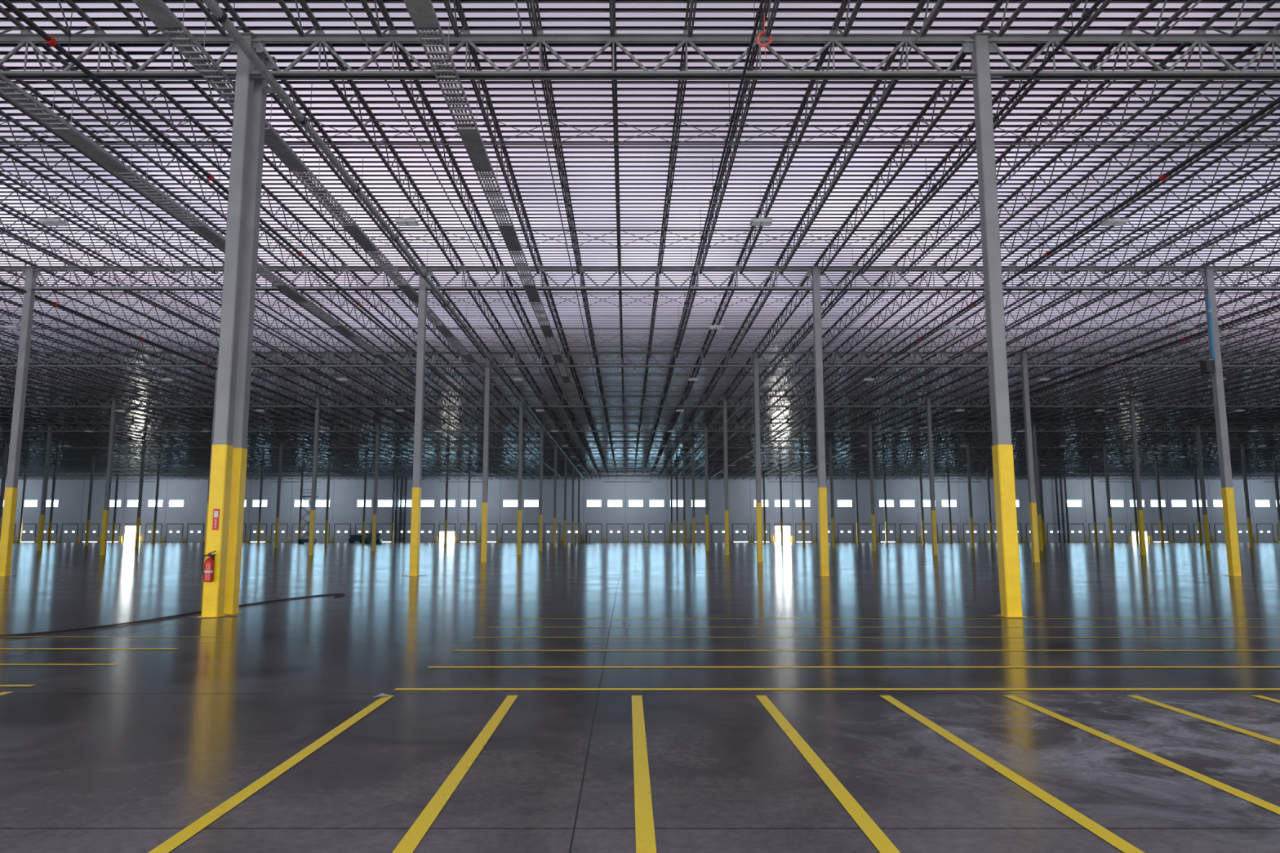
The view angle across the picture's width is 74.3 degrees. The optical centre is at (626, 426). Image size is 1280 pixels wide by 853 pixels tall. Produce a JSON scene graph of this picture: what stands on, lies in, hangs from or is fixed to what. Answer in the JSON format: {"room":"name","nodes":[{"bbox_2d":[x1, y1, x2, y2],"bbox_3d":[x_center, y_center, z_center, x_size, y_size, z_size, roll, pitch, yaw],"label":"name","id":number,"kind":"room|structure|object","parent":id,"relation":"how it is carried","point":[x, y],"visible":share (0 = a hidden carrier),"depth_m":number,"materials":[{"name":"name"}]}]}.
{"room":"empty warehouse","nodes":[
{"label":"empty warehouse","id":0,"kind":"room"},
{"bbox_2d":[0,542,1279,852],"bbox_3d":[-0.280,10.425,68.725,257.500,0.300,168.440,0,-7,0],"label":"floor","id":1,"kind":"structure","parent":0,"point":[151,738],"depth_m":8.00,"materials":[{"name":"concrete"}]},
{"bbox_2d":[0,441,9,538],"bbox_3d":[-68.230,7.362,92.291,0.840,11.700,0.400,0,-7,0],"label":"steel column","id":2,"kind":"structure","parent":1,"relation":"on","point":[6,450],"depth_m":92.40,"materials":[{"name":"grey metal"}]},
{"bbox_2d":[0,266,41,576],"bbox_3d":[-22.930,-0.299,31.815,0.840,11.700,0.400,0,-7,0],"label":"steel column","id":3,"kind":"structure","parent":1,"relation":"on","point":[10,504],"depth_m":31.71,"materials":[{"name":"grey metal"}]},
{"bbox_2d":[17,471,27,542],"bbox_3d":[-98.430,13.109,137.649,0.840,11.700,0.400,0,-7,0],"label":"steel column","id":4,"kind":"structure","parent":1,"relation":"on","point":[25,476],"depth_m":137.56,"materials":[{"name":"metal"}]},
{"bbox_2d":[36,422,54,551],"bbox_3d":[-53.130,5.447,77.172,0.840,11.700,0.400,0,-7,0],"label":"steel column","id":5,"kind":"structure","parent":1,"relation":"on","point":[42,522],"depth_m":77.07,"materials":[{"name":"grey metal"}]},
{"bbox_2d":[47,463,57,544],"bbox_3d":[-83.330,11.193,122.530,0.840,11.700,0.400,0,-7,0],"label":"steel column","id":6,"kind":"structure","parent":1,"relation":"on","point":[55,467],"depth_m":122.41,"materials":[{"name":"metal"}]},
{"bbox_2d":[84,453,96,546],"bbox_3d":[-68.230,9.278,107.411,0.840,11.700,0.400,0,-7,0],"label":"steel column","id":7,"kind":"structure","parent":1,"relation":"on","point":[88,521],"depth_m":107.29,"materials":[{"name":"metal"}]},
{"bbox_2d":[99,395,119,555],"bbox_3d":[-38.030,3.532,62.053,0.840,11.700,0.400,0,-7,0],"label":"steel column","id":8,"kind":"structure","parent":1,"relation":"on","point":[114,401],"depth_m":61.91,"materials":[{"name":"grey metal"}]},
{"bbox_2d":[111,471,119,542],"bbox_3d":[-83.330,13.109,137.649,0.840,11.700,0.400,0,-7,0],"label":"steel column","id":9,"kind":"structure","parent":1,"relation":"on","point":[117,476],"depth_m":137.56,"materials":[{"name":"metal"}]},
{"bbox_2d":[134,440,147,547],"bbox_3d":[-53.130,7.362,92.291,0.840,11.700,0.400,0,-7,0],"label":"steel column","id":10,"kind":"structure","parent":1,"relation":"on","point":[144,445],"depth_m":92.17,"materials":[{"name":"grey metal"}]},
{"bbox_2d":[151,463,160,544],"bbox_3d":[-68.230,11.193,122.530,0.840,11.700,0.400,0,-7,0],"label":"steel column","id":11,"kind":"structure","parent":1,"relation":"on","point":[158,464],"depth_m":122.44,"materials":[{"name":"metal"}]},
{"bbox_2d":[0,593,344,636],"bbox_3d":[-9.526,3.489,15.276,2.728,0.026,13.452,-4,-8,29],"label":"cable","id":12,"kind":"object","parent":1,"relation":"on","point":[65,630],"visible":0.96,"depth_m":14.79,"materials":[{"name":"black rubber"}]},
{"bbox_2d":[203,351,218,562],"bbox_3d":[-22.930,1.616,46.934,0.840,11.700,0.400,0,-7,0],"label":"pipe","id":13,"kind":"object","parent":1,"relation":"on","point":[217,353],"depth_m":47.01,"materials":[{"name":"metal"}]},
{"bbox_2d":[198,31,265,617],"bbox_3d":[-7.830,-2.214,16.696,0.840,11.700,0.400,0,-7,0],"label":"steel column","id":14,"kind":"structure","parent":1,"relation":"on","point":[222,449],"depth_m":16.56,"materials":[{"name":"grey metal"}]},
{"bbox_2d":[202,551,216,582],"bbox_3d":[-7.842,2.616,15.834,0.208,0.579,0.201,5,-9,-33],"label":"fire extinguisher","id":15,"kind":"object","parent":14,"relation":"attached to","point":[209,564],"visible":1,"depth_m":15.78,"materials":[{"name":"red paint"}]},
{"bbox_2d":[212,508,219,529],"bbox_3d":[-7.800,1.764,16.030,0.110,0.400,0.014,0,-7,0],"label":"fire extinguisher sign","id":16,"kind":"object","parent":14,"relation":"attached to","point":[215,511],"visible":1,"depth_m":16.03,"materials":[{"name":"red paint"}]},
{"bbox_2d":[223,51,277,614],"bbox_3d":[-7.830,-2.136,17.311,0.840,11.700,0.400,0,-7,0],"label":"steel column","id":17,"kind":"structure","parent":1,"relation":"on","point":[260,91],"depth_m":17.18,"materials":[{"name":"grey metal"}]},
{"bbox_2d":[257,463,265,544],"bbox_3d":[-53.130,11.193,122.530,0.840,11.700,0.400,0,-7,0],"label":"steel column","id":18,"kind":"structure","parent":1,"relation":"on","point":[262,466],"depth_m":122.38,"materials":[{"name":"metal"}]},
{"bbox_2d":[274,440,284,547],"bbox_3d":[-38.030,7.362,92.291,0.840,11.700,0.400,0,-7,0],"label":"steel column","id":19,"kind":"structure","parent":1,"relation":"on","point":[277,522],"depth_m":92.17,"materials":[{"name":"grey metal"}]},
{"bbox_2d":[297,471,305,538],"bbox_3d":[-53.130,13.109,137.649,0.840,11.700,0.400,0,-7,0],"label":"steel column","id":20,"kind":"structure","parent":1,"relation":"on","point":[302,476],"depth_m":137.62,"materials":[{"name":"metal"}]},
{"bbox_2d":[297,488,319,543],"bbox_3d":[-48.000,13.578,127.303,2.400,8.168,1.200,0,-7,0],"label":"scissor lift","id":21,"kind":"object","parent":1,"relation":"on","point":[300,540],"visible":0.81,"depth_m":127.12,"materials":[{"name":"blue paint"}]},
{"bbox_2d":[308,395,323,555],"bbox_3d":[-22.930,3.532,62.053,0.840,11.700,0.400,0,-7,0],"label":"steel column","id":22,"kind":"structure","parent":1,"relation":"on","point":[313,512],"depth_m":61.92,"materials":[{"name":"grey metal"}]},
{"bbox_2d":[324,453,332,546],"bbox_3d":[-38.030,9.278,107.411,0.840,11.700,0.400,0,-7,0],"label":"steel column","id":23,"kind":"structure","parent":1,"relation":"on","point":[329,456],"depth_m":107.31,"materials":[{"name":"metal"}]},
{"bbox_2d":[348,528,365,542],"bbox_3d":[-45.000,18.215,140.827,2.400,2.368,1.200,0,-7,0],"label":"scissor lift","id":24,"kind":"object","parent":1,"relation":"on","point":[357,537],"visible":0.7,"depth_m":140.34,"materials":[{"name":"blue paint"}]},
{"bbox_2d":[361,463,368,544],"bbox_3d":[-38.030,11.193,122.530,0.840,11.700,0.400,0,-7,0],"label":"steel column","id":25,"kind":"structure","parent":1,"relation":"on","point":[366,464],"depth_m":122.38,"materials":[{"name":"metal"}]},
{"bbox_2d":[364,526,382,544],"bbox_3d":[-37.500,16.105,124.967,2.400,2.568,1.200,0,-7,0],"label":"scissor lift","id":26,"kind":"object","parent":1,"relation":"on","point":[368,540],"visible":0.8,"depth_m":124.48,"materials":[{"name":"blue paint"}]},
{"bbox_2d":[371,422,382,551],"bbox_3d":[-22.930,5.447,77.172,0.840,11.700,0.400,0,-7,0],"label":"steel column","id":27,"kind":"structure","parent":1,"relation":"on","point":[378,424],"depth_m":77.02,"materials":[{"name":"grey metal"}]},
{"bbox_2d":[391,471,397,542],"bbox_3d":[-38.030,13.109,137.649,0.840,11.700,0.400,0,-7,0],"label":"steel column","id":28,"kind":"structure","parent":1,"relation":"on","point":[394,476],"depth_m":137.52,"materials":[{"name":"metal"}]},
{"bbox_2d":[394,476,407,542],"bbox_3d":[-40.700,14.863,152.012,2.000,11.830,0.450,0,-7,0],"label":"pipes","id":29,"kind":"object","parent":1,"relation":"on","point":[397,479],"visible":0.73,"depth_m":151.81,"materials":[{"name":"grey metal"}]},
{"bbox_2d":[408,266,432,576],"bbox_3d":[-7.830,-0.299,31.815,0.840,11.700,0.400,0,-7,0],"label":"steel column","id":30,"kind":"structure","parent":1,"relation":"on","point":[422,304],"depth_m":31.67,"materials":[{"name":"grey metal"}]},
{"bbox_2d":[444,453,450,546],"bbox_3d":[-22.930,9.278,107.411,0.840,11.700,0.400,0,-7,0],"label":"steel column","id":31,"kind":"structure","parent":1,"relation":"on","point":[447,456],"depth_m":107.26,"materials":[{"name":"metal"}]},
{"bbox_2d":[466,463,471,544],"bbox_3d":[-22.930,11.193,122.530,0.840,11.700,0.400,0,-7,0],"label":"steel column","id":32,"kind":"structure","parent":1,"relation":"on","point":[470,464],"depth_m":122.42,"materials":[{"name":"metal"}]},
{"bbox_2d":[480,351,494,562],"bbox_3d":[-7.830,1.616,46.934,0.840,11.700,0.400,0,-7,0],"label":"steel column","id":33,"kind":"structure","parent":1,"relation":"on","point":[487,364],"depth_m":46.76,"materials":[{"name":"grey metal"}]},
{"bbox_2d":[516,395,526,555],"bbox_3d":[-7.830,3.532,62.053,0.840,11.700,0.400,0,-7,0],"label":"steel column","id":34,"kind":"structure","parent":1,"relation":"on","point":[521,404],"depth_m":61.91,"materials":[{"name":"grey metal"}]},
{"bbox_2d":[537,422,545,551],"bbox_3d":[-7.830,5.447,77.172,0.840,11.700,0.400,0,-7,0],"label":"steel column","id":35,"kind":"structure","parent":1,"relation":"on","point":[540,516],"depth_m":76.99,"materials":[{"name":"grey metal"}]},
{"bbox_2d":[552,440,559,547],"bbox_3d":[-7.830,7.362,92.291,0.840,11.700,0.400,0,-7,0],"label":"steel column","id":36,"kind":"structure","parent":1,"relation":"on","point":[555,446],"depth_m":92.08,"materials":[{"name":"metal"}]},
{"bbox_2d":[563,453,568,546],"bbox_3d":[-7.830,9.278,107.411,0.840,11.700,0.400,0,-7,0],"label":"steel column","id":37,"kind":"structure","parent":1,"relation":"on","point":[565,471],"depth_m":107.21,"materials":[{"name":"metal"}]},
{"bbox_2d":[571,463,575,544],"bbox_3d":[-7.830,11.193,122.530,0.840,11.700,0.400,0,-7,0],"label":"steel column","id":38,"kind":"structure","parent":1,"relation":"on","point":[572,520],"depth_m":122.25,"materials":[{"name":"metal"}]},
{"bbox_2d":[576,471,581,542],"bbox_3d":[-7.830,13.109,137.649,0.840,11.700,0.400,0,-7,0],"label":"steel column","id":39,"kind":"structure","parent":1,"relation":"on","point":[578,476],"depth_m":137.52,"materials":[{"name":"metal"}]},
{"bbox_2d":[11,561,1244,618],"bbox_3d":[-0.280,10.290,68.878,227.500,0.001,138.160,0,-7,0],"label":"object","id":40,"kind":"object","parent":1,"relation":"on","point":[227,615],"depth_m":15.89,"materials":[{"name":"metal"}]},
{"bbox_2d":[0,648,1279,852],"bbox_3d":[0.000,2.348,6.193,88.000,0.001,18.878,0,-7,0],"label":"floor markings","id":41,"kind":"object","parent":1,"relation":"on","point":[644,821],"depth_m":5.45,"materials":[{"name":"yellow paint"}]},
{"bbox_2d":[0,542,1279,852],"bbox_3d":[-0.280,10.275,68.744,256.708,0.001,167.640,0,-7,0],"label":"joint","id":42,"kind":"object","parent":1,"relation":"on","point":[574,828],"visible":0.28,"depth_m":4.49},
{"bbox_2d":[668,471,674,542],"bbox_3d":[7.270,13.109,137.649,0.840,11.700,0.400,0,-7,0],"label":"steel column","id":43,"kind":"structure","parent":1,"relation":"on","point":[670,473],"depth_m":137.62,"materials":[{"name":"metal"}]},
{"bbox_2d":[674,463,678,544],"bbox_3d":[7.270,11.193,122.530,0.840,11.700,0.400,0,-7,0],"label":"steel column","id":44,"kind":"structure","parent":1,"relation":"on","point":[677,491],"depth_m":122.28,"materials":[{"name":"metal"}]},
{"bbox_2d":[680,453,686,546],"bbox_3d":[7.270,9.278,107.411,0.840,11.700,0.400,0,-7,0],"label":"steel column","id":45,"kind":"structure","parent":1,"relation":"on","point":[683,457],"depth_m":107.21,"materials":[{"name":"metal"}]},
{"bbox_2d":[689,440,695,547],"bbox_3d":[7.270,7.362,92.291,0.840,11.700,0.400,0,-7,0],"label":"steel column","id":46,"kind":"structure","parent":1,"relation":"on","point":[691,442],"depth_m":92.11,"materials":[{"name":"metal"}]},
{"bbox_2d":[702,422,709,551],"bbox_3d":[7.270,5.447,77.172,0.840,11.700,0.400,0,-7,0],"label":"steel column","id":47,"kind":"structure","parent":1,"relation":"on","point":[707,544],"depth_m":77.03,"materials":[{"name":"grey metal"}]},
{"bbox_2d":[720,395,729,555],"bbox_3d":[7.270,3.532,62.053,0.840,11.700,0.400,0,-7,0],"label":"steel column","id":48,"kind":"structure","parent":1,"relation":"on","point":[723,398],"depth_m":61.90,"materials":[{"name":"grey metal"}]},
{"bbox_2d":[749,351,763,562],"bbox_3d":[7.270,1.616,46.934,0.840,11.700,0.400,0,-7,0],"label":"steel column","id":49,"kind":"structure","parent":1,"relation":"on","point":[756,367],"depth_m":46.79,"materials":[{"name":"grey metal"}]},
{"bbox_2d":[760,471,766,542],"bbox_3d":[22.370,13.109,137.649,0.840,11.700,0.400,0,-7,0],"label":"steel column","id":50,"kind":"structure","parent":1,"relation":"on","point":[763,476],"depth_m":137.52,"materials":[{"name":"metal"}]},
{"bbox_2d":[777,463,783,544],"bbox_3d":[22.370,11.193,122.530,0.840,11.700,0.400,0,-7,0],"label":"steel column","id":51,"kind":"structure","parent":1,"relation":"on","point":[780,464],"depth_m":122.38,"materials":[{"name":"metal"}]},
{"bbox_2d":[799,453,805,546],"bbox_3d":[22.370,9.278,107.411,0.840,11.700,0.400,0,-7,0],"label":"steel column","id":52,"kind":"structure","parent":1,"relation":"on","point":[802,456],"depth_m":107.29,"materials":[{"name":"metal"}]},
{"bbox_2d":[806,266,830,576],"bbox_3d":[7.270,-0.299,31.815,0.840,11.700,0.400,0,-7,0],"label":"steel column","id":53,"kind":"structure","parent":1,"relation":"on","point":[815,273],"depth_m":31.68,"materials":[{"name":"grey metal"}]},
{"bbox_2d":[826,440,835,547],"bbox_3d":[22.370,7.362,92.291,0.840,11.700,0.400,0,-7,0],"label":"steel column","id":54,"kind":"structure","parent":1,"relation":"on","point":[829,442],"depth_m":92.19,"materials":[{"name":"grey metal"}]},
{"bbox_2d":[853,471,859,542],"bbox_3d":[37.470,13.109,137.649,0.840,11.700,0.400,0,-7,0],"label":"steel column","id":55,"kind":"structure","parent":1,"relation":"on","point":[855,476],"depth_m":137.56,"materials":[{"name":"metal"}]},
{"bbox_2d":[866,422,875,551],"bbox_3d":[22.370,5.447,77.172,0.840,11.700,0.400,0,-7,0],"label":"steel column","id":56,"kind":"structure","parent":1,"relation":"on","point":[868,424],"depth_m":77.07,"materials":[{"name":"grey metal"}]},
{"bbox_2d":[881,463,888,544],"bbox_3d":[37.470,11.193,122.530,0.840,11.700,0.400,0,-7,0],"label":"steel column","id":57,"kind":"structure","parent":1,"relation":"on","point":[883,465],"depth_m":122.44,"materials":[{"name":"metal"}]},
{"bbox_2d":[916,453,924,546],"bbox_3d":[37.470,9.278,107.411,0.840,11.700,0.400,0,-7,0],"label":"steel column","id":58,"kind":"structure","parent":1,"relation":"on","point":[919,458],"depth_m":107.26,"materials":[{"name":"metal"}]},
{"bbox_2d":[923,395,937,555],"bbox_3d":[22.370,3.532,62.053,0.840,11.700,0.400,0,-7,0],"label":"steel column","id":59,"kind":"structure","parent":1,"relation":"on","point":[933,515],"depth_m":61.94,"materials":[{"name":"grey metal"}]},
{"bbox_2d":[945,471,952,542],"bbox_3d":[52.570,13.109,137.649,0.840,11.700,0.400,0,-7,0],"label":"steel column","id":60,"kind":"structure","parent":1,"relation":"on","point":[948,476],"depth_m":137.56,"materials":[{"name":"metal"}]},
{"bbox_2d":[964,441,974,547],"bbox_3d":[37.470,7.362,92.291,0.840,11.700,0.400,0,-7,0],"label":"steel column","id":61,"kind":"structure","parent":1,"relation":"on","point":[971,527],"depth_m":92.13,"materials":[{"name":"grey metal"}]},
{"bbox_2d":[985,463,992,544],"bbox_3d":[52.570,11.193,122.530,0.840,11.700,0.400,0,-7,0],"label":"steel column","id":62,"kind":"structure","parent":1,"relation":"on","point":[987,466],"depth_m":122.38,"materials":[{"name":"metal"}]},
{"bbox_2d":[960,31,1026,617],"bbox_3d":[7.270,-2.214,16.696,0.840,11.700,0.400,0,-7,0],"label":"steel column","id":63,"kind":"structure","parent":1,"relation":"on","point":[980,46],"depth_m":16.57,"materials":[{"name":"grey metal"}]},
{"bbox_2d":[1017,351,1039,562],"bbox_3d":[22.370,1.616,46.934,0.840,11.700,0.400,0,-7,0],"label":"steel column","id":64,"kind":"structure","parent":1,"relation":"on","point":[1024,355],"depth_m":46.82,"materials":[{"name":"grey metal"}]},
{"bbox_2d":[1031,422,1043,551],"bbox_3d":[37.470,5.447,77.172,0.840,11.700,0.400,0,-7,0],"label":"steel column","id":65,"kind":"structure","parent":1,"relation":"on","point":[1033,426],"depth_m":77.05,"materials":[{"name":"grey metal"}]},
{"bbox_2d":[1037,453,1044,546],"bbox_3d":[52.570,9.278,107.411,0.840,11.700,0.400,0,-7,0],"label":"steel column","id":66,"kind":"structure","parent":1,"relation":"on","point":[1038,461],"depth_m":107.26,"materials":[{"name":"metal"}]},
{"bbox_2d":[1040,471,1045,542],"bbox_3d":[67.670,13.109,137.649,0.840,11.700,0.400,0,-7,0],"label":"steel column","id":67,"kind":"structure","parent":1,"relation":"on","point":[1041,473],"depth_m":137.56,"materials":[{"name":"metal"}]},
{"bbox_2d":[1054,476,1070,542],"bbox_3d":[78.300,14.863,152.012,2.000,11.830,0.450,0,-7,0],"label":"pipes","id":68,"kind":"object","parent":1,"relation":"on","point":[1055,478],"visible":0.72,"depth_m":151.81,"materials":[{"name":"grey metal"}]},
{"bbox_2d":[1088,463,1097,544],"bbox_3d":[67.670,11.193,122.530,0.840,11.700,0.400,0,-7,0],"label":"steel column","id":69,"kind":"structure","parent":1,"relation":"on","point":[1091,464],"depth_m":122.38,"materials":[{"name":"metal"}]},
{"bbox_2d":[1102,440,1114,547],"bbox_3d":[52.570,7.362,92.291,0.840,11.700,0.400,0,-7,0],"label":"steel column","id":70,"kind":"structure","parent":1,"relation":"on","point":[1104,446],"depth_m":92.19,"materials":[{"name":"grey metal"}]},
{"bbox_2d":[1129,471,1138,542],"bbox_3d":[82.770,13.109,137.649,0.840,11.700,0.400,0,-7,0],"label":"steel column","id":71,"kind":"structure","parent":1,"relation":"on","point":[1132,476],"depth_m":137.56,"materials":[{"name":"metal"}]},
{"bbox_2d":[1126,395,1146,555],"bbox_3d":[37.470,3.532,62.053,0.840,11.700,0.400,0,-7,0],"label":"steel column","id":72,"kind":"structure","parent":1,"relation":"on","point":[1131,402],"depth_m":61.93,"materials":[{"name":"grey metal"}]},
{"bbox_2d":[1154,453,1164,546],"bbox_3d":[67.670,9.278,107.411,0.840,11.700,0.400,0,-7,0],"label":"steel column","id":73,"kind":"structure","parent":1,"relation":"on","point":[1161,523],"depth_m":107.29,"materials":[{"name":"metal"}]},
{"bbox_2d":[1192,463,1202,544],"bbox_3d":[82.770,11.193,122.530,0.840,11.700,0.400,0,-7,0],"label":"steel column","id":74,"kind":"structure","parent":1,"relation":"on","point":[1199,526],"depth_m":122.44,"materials":[{"name":"metal"}]},
{"bbox_2d":[1193,422,1210,551],"bbox_3d":[52.570,5.447,77.172,0.840,11.700,0.400,0,-7,0],"label":"steel column","id":75,"kind":"structure","parent":1,"relation":"on","point":[1205,518],"depth_m":77.03,"materials":[{"name":"grey metal"}]},
{"bbox_2d":[1197,266,1241,576],"bbox_3d":[22.370,-0.299,31.815,0.840,11.700,0.400,0,-7,0],"label":"steel column","id":76,"kind":"structure","parent":1,"relation":"on","point":[1208,273],"depth_m":31.64,"materials":[{"name":"grey metal"}]},
{"bbox_2d":[1200,297,1214,373],"bbox_3d":[22.055,-3.477,32.187,0.370,2.900,0.390,0,-7,0],"label":"speaker box","id":77,"kind":"object","parent":76,"relation":"attached to","point":[1207,366],"visible":1,"depth_m":32.00,"materials":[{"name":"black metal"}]},
{"bbox_2d":[1238,441,1253,547],"bbox_3d":[67.670,7.362,92.291,0.840,11.700,0.400,0,-7,0],"label":"steel column","id":78,"kind":"structure","parent":1,"relation":"on","point":[1242,445],"depth_m":92.15,"materials":[{"name":"grey metal"}]},
{"bbox_2d":[1271,453,1279,535],"bbox_3d":[82.770,9.278,107.411,0.840,11.700,0.400,0,-7,0],"label":"steel column","id":79,"kind":"structure","parent":1,"relation":"on","point":[1274,464],"depth_m":107.52,"materials":[{"name":"metal"}]},
{"bbox_2d":[0,0,1279,475],"bbox_3d":[-0.280,-1.523,70.269,256.700,0.075,167.700,0,-7,0],"label":"ceiling","id":80,"kind":"structure","parent":0,"point":[512,100],"depth_m":26.15,"materials":[{"name":"grey metal"}]},
{"bbox_2d":[2,316,20,329],"label":"lights","id":81,"kind":"object","parent":80,"relation":"hanging from","point":[11,326],"depth_m":37.02,"materials":[{"name":"white metal"}]},
{"bbox_2d":[38,200,67,226],"label":"lights","id":82,"kind":"object","parent":80,"relation":"hanging from","point":[49,221],"depth_m":24.50,"materials":[{"name":"white metal"}]},
{"bbox_2d":[0,72,416,384],"bbox_3d":[-12.900,-6.240,28.006,0.451,1.130,50.000,0,-7,0],"label":"cable tray","id":83,"kind":"object","parent":80,"relation":"hanging from","point":[69,132],"visible":0.84,"depth_m":22.61,"materials":[{"name":"metal"}]},
{"bbox_2d":[0,280,482,475],"bbox_3d":[-23.000,-1.699,63.653,0.152,1.200,154.130,0,-7,0],"label":"pipe","id":84,"kind":"object","parent":80,"relation":"hanging from","point":[55,304],"visible":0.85,"depth_m":41.76,"materials":[{"name":"black metal"}]},
{"bbox_2d":[0,0,562,478],"bbox_3d":[-10.800,-1.699,63.653,0.152,1.200,154.130,0,-7,0],"label":"pipe","id":85,"kind":"object","parent":80,"relation":"hanging from","point":[49,39],"visible":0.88,"depth_m":19.89,"materials":[{"name":"grey metal"}]},
{"bbox_2d":[132,0,497,385],"bbox_3d":[-8.350,-6.240,28.006,0.451,1.130,50.000,0,-7,0],"label":"cable tray","id":86,"kind":"object","parent":80,"relation":"hanging from","point":[156,11],"visible":0.8,"depth_m":20.69,"materials":[{"name":"metal"}]},
{"bbox_2d":[202,0,583,478],"bbox_3d":[-7.250,-1.681,63.651,0.219,1.235,154.130,0,-7,0],"label":"pipe","id":87,"kind":"object","parent":80,"relation":"hanging from","point":[219,13],"visible":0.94,"depth_m":20.49,"materials":[{"name":"metal"}]},
{"bbox_2d":[395,200,418,226],"label":"lights","id":88,"kind":"object","parent":80,"relation":"hanging from","point":[406,221],"depth_m":24.49,"materials":[{"name":"white metal"}]},
{"bbox_2d":[473,316,488,329],"label":"lights","id":89,"kind":"object","parent":80,"relation":"hanging from","point":[480,326],"depth_m":37.03,"materials":[{"name":"white metal"}]},
{"bbox_2d":[403,0,572,385],"bbox_3d":[-3.650,-6.240,28.006,0.451,1.130,50.000,0,-7,0],"label":"cable tray","id":90,"kind":"object","parent":80,"relation":"hanging from","point":[422,13],"visible":0.98,"depth_m":20.16,"materials":[{"name":"metal"}]},
{"bbox_2d":[0,0,1279,479],"bbox_3d":[-0.280,-1.143,70.190,253.790,0.680,167.640,0,-7,0],"label":"joist","id":91,"kind":"object","parent":80,"relation":"attached to","point":[457,3],"visible":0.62,"depth_m":33.70,"materials":[{"name":"grey metal"}]},
{"bbox_2d":[0,120,1279,479],"bbox_3d":[-0.280,-1.098,70.184,256.648,0.650,160.056,0,-7,0],"label":"joist bridging","id":92,"kind":"object","parent":91,"relation":"attached to","point":[5,121],"visible":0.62,"depth_m":55.01,"materials":[{"name":"grey metal"}]},
{"bbox_2d":[111,473,1279,482],"bbox_3d":[0.000,8.613,143.263,232.200,1.630,0.200,0,-7,0],"label":"wall","id":93,"kind":"structure","parent":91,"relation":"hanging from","point":[441,473],"depth_m":143.07,"materials":[{"name":"metal"}]},
{"bbox_2d":[756,13,772,57],"bbox_3d":[2.720,-7.747,16.706,0.314,0.981,0.113,0,-7,0],"label":"cord","id":94,"kind":"object","parent":91,"relation":"hanging from","point":[759,43],"visible":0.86,"depth_m":16.68,"materials":[{"name":"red plastic"}]},
{"bbox_2d":[640,0,764,478],"bbox_3d":[2.350,-1.711,63.655,0.105,1.175,154.130,0,-7,0],"label":"pipe","id":95,"kind":"object","parent":80,"relation":"hanging from","point":[758,14],"visible":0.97,"depth_m":20.95,"materials":[{"name":"black metal"}]},
{"bbox_2d":[749,188,772,226],"label":"lights","id":96,"kind":"object","parent":80,"relation":"hanging from","point":[755,221],"depth_m":24.50,"materials":[{"name":"white metal"}]},
{"bbox_2d":[677,0,1102,476],"bbox_3d":[8.200,-1.706,63.654,0.124,1.185,154.130,0,-7,0],"label":"pipe","id":97,"kind":"object","parent":80,"relation":"hanging from","point":[1088,13],"visible":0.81,"depth_m":21.44,"materials":[{"name":"black metal"}]},
{"bbox_2d":[941,320,958,329],"label":"lights","id":98,"kind":"object","parent":80,"relation":"hanging from","point":[950,326],"depth_m":37.03,"materials":[{"name":"white metal"}]},
{"bbox_2d":[710,96,1279,478],"bbox_3d":[13.900,-1.699,63.653,0.152,1.200,154.130,0,-7,0],"label":"pipe","id":99,"kind":"object","parent":80,"relation":"hanging from","point":[1163,176],"visible":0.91,"depth_m":24.88,"materials":[{"name":"black metal"}]},
{"bbox_2d":[786,282,1279,478],"bbox_3d":[26.400,-1.699,63.653,0.152,1.200,154.130,0,-7,0],"label":"pipe","id":100,"kind":"object","parent":80,"relation":"hanging from","point":[1278,304],"visible":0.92,"depth_m":46.27,"materials":[{"name":"black metal"}]},
{"bbox_2d":[1100,210,1128,226],"label":"lights","id":101,"kind":"object","parent":80,"relation":"hanging from","point":[1115,221],"depth_m":24.49,"materials":[{"name":"white metal"}]},
{"bbox_2d":[1174,313,1194,329],"label":"lights","id":102,"kind":"object","parent":80,"relation":"hanging from","point":[1185,326],"depth_m":37.03,"materials":[{"name":"white metal"}]},
{"bbox_2d":[0,476,1279,541],"bbox_3d":[-0.280,14.896,152.796,257.500,11.960,0.306,0,-7,0],"label":"wall","id":103,"kind":"structure","parent":0,"point":[73,495],"depth_m":152.82,"materials":[{"name":"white paint"}]},
{"bbox_2d":[0,523,1279,542],"bbox_3d":[-0.355,19.130,151.919,256.423,3.340,0.366,0,-7,0],"label":"door","id":104,"kind":"structure","parent":103,"relation":"in","point":[195,531],"depth_m":152.04,"materials":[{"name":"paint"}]},
{"bbox_2d":[3,499,1276,506],"bbox_3d":[-0.280,13.911,152.734,255.605,1.320,0.062,0,-7,0],"label":"window","id":105,"kind":"structure","parent":103,"relation":"in","point":[28,503],"depth_m":152.75,"materials":[{"name":"white glass"}]},
{"bbox_2d":[13,541,1277,542],"bbox_3d":[-0.280,20.734,151.894,256.700,0.150,0.030,0,-7,0],"label":"baseboard","id":106,"kind":"structure","parent":103,"relation":"attached to","point":[14,541],"depth_m":151.89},
{"bbox_3d":[-68.230,3.532,62.053,0.840,11.700,0.400,0,-7,0],"label":"steel column","id":107,"kind":"structure","parent":0,"visible":0},
{"bbox_2d":[0,30,1279,476],"bbox_3d":[-0.280,-0.942,70.301,256.420,0.950,137.410,0,-7,0],"label":"girder","id":108,"kind":"object","parent":107,"relation":"attached to","point":[25,37],"visible":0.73,"depth_m":32.42,"materials":[{"name":"grey metal"}]},
{"bbox_2d":[0,0,1279,466],"bbox_3d":[-0.752,-2.777,53.710,37.136,0.038,134.130,0,-7,0],"label":"conduit","id":109,"kind":"object","parent":108,"relation":"attached to","point":[938,1],"visible":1,"depth_m":25.70,"materials":[{"name":"metal"}]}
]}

